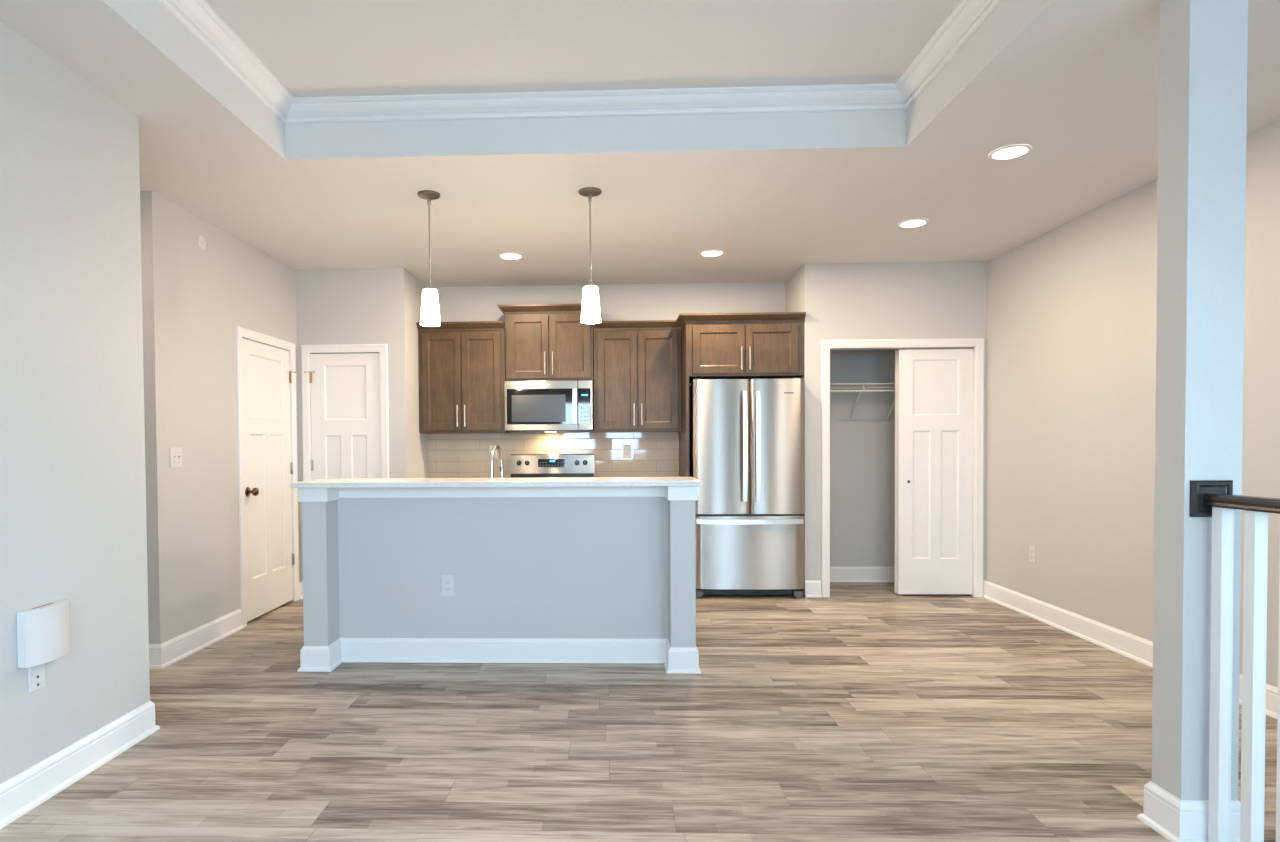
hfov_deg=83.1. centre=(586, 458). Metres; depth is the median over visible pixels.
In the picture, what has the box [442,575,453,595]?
wall outlet
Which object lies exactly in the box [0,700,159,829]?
baseboard
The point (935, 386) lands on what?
door
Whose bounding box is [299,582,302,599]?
baseboard
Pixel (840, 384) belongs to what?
wire shelf
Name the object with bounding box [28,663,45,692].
wall outlet
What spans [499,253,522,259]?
recessed light
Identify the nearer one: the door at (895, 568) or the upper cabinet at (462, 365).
the door at (895, 568)
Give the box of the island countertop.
[290,477,701,487]
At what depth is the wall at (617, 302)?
6.59 m
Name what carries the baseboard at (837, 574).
attached to the wall at (902, 300)
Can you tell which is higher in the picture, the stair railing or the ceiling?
the ceiling
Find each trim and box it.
[159,0,1002,123]
[236,326,298,626]
[301,344,388,480]
[821,338,983,597]
[830,347,973,350]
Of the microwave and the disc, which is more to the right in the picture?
the microwave
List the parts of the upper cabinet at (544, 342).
door, crown, handle, door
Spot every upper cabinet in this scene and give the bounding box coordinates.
[416,321,509,433]
[498,304,593,383]
[594,320,681,431]
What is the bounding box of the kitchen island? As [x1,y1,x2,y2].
[297,486,700,673]
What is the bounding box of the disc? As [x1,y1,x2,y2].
[197,235,205,249]
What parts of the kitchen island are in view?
post, post, panel, baseboard, post, post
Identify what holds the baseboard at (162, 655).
attached to the wall at (194, 300)
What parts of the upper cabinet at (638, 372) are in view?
door, crown, handle, door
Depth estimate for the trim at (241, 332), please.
5.08 m
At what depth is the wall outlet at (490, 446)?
6.64 m
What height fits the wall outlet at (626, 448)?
0.117 m
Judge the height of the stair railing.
1.146 m
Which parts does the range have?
display panel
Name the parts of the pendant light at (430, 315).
rod, lamp shade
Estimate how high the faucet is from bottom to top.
0.358 m
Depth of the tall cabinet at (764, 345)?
5.90 m
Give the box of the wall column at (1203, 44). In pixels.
[1152,0,1247,800]
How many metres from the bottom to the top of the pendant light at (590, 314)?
0.752 m
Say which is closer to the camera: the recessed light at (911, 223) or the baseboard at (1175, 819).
the baseboard at (1175, 819)
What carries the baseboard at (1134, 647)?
attached to the wall at (1071, 373)
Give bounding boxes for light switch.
[170,448,182,467]
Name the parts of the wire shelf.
hanging rod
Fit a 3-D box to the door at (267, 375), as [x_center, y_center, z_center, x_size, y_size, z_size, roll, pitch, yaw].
[-2.396,0.147,5.501,0.114,2.022,0.820,0,1,2]
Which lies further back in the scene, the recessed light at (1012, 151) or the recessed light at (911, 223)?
the recessed light at (911, 223)
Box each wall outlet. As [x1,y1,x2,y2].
[28,663,45,692]
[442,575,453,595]
[489,445,496,457]
[623,445,630,457]
[1029,545,1035,562]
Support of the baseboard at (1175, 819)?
attached to the wall column at (1203, 44)
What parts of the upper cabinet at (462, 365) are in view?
door, handle, crown, door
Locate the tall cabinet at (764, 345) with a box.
[676,312,805,476]
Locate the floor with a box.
[0,582,1276,841]
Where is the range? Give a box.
[511,454,593,477]
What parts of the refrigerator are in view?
door, handle, freezer drawer, handle, door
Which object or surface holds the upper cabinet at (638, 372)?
attached to the wall at (617, 302)
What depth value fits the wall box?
2.56 m
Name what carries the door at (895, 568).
in the wall at (902, 300)
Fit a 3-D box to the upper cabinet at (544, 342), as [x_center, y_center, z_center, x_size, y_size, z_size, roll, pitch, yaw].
[-0.324,-1.012,6.425,0.878,0.661,0.382,0,1,2]
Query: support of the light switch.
attached to the wall at (194, 300)
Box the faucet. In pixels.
[490,445,504,477]
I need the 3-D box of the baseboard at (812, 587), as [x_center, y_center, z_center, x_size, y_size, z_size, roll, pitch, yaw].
[1.862,1.069,5.917,0.131,0.137,0.027,0,1,2]
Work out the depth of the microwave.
6.21 m
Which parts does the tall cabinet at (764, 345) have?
panel, door, crown, handle, handle, door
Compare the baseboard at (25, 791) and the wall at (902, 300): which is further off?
the wall at (902, 300)
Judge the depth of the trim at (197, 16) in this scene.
3.52 m
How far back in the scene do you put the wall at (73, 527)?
2.75 m
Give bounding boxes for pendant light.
[417,190,440,326]
[579,187,600,323]
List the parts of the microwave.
handle, control panel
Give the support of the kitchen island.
on the floor
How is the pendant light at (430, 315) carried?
hanging from the ceiling
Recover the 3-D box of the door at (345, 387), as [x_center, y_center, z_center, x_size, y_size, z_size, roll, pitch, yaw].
[-2.016,0.138,5.963,0.622,2.022,0.114,0,1,2]
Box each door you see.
[242,338,295,621]
[304,353,380,479]
[894,350,896,592]
[897,349,972,595]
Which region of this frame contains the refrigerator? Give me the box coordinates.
[689,378,803,598]
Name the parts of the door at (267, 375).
knob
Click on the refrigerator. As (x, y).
(746, 436)
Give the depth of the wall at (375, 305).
5.95 m
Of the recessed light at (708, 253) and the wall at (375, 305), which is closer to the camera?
the recessed light at (708, 253)
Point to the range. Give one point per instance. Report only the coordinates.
(522, 465)
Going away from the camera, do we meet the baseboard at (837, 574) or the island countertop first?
the island countertop
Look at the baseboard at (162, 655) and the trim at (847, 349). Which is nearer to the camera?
the baseboard at (162, 655)
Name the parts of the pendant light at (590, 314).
rod, lamp shade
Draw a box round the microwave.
[504,380,593,431]
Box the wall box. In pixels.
[16,599,69,667]
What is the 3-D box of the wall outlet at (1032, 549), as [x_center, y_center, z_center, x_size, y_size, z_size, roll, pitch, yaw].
[3.227,0.689,5.213,0.009,0.117,0.072,0,1,2]
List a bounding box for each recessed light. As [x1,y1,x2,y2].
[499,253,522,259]
[699,250,724,256]
[897,219,928,227]
[988,144,1031,159]
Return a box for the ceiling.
[0,0,1279,286]
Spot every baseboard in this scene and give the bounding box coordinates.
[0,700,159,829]
[149,609,243,668]
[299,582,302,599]
[805,580,821,597]
[830,567,894,581]
[983,580,1277,718]
[1137,781,1240,841]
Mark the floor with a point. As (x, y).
(864, 711)
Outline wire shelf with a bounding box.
[830,383,894,418]
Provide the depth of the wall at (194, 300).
4.51 m
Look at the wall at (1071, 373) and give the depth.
4.52 m
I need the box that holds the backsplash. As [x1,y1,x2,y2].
[428,432,678,477]
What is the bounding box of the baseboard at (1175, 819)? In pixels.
[1137,781,1240,841]
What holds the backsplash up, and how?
attached to the wall at (617, 302)
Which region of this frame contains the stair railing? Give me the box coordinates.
[1189,480,1279,841]
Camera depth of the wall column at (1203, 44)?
2.25 m
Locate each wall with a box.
[0,21,149,783]
[140,191,299,643]
[296,268,428,581]
[427,282,784,432]
[785,261,986,596]
[985,119,1279,686]

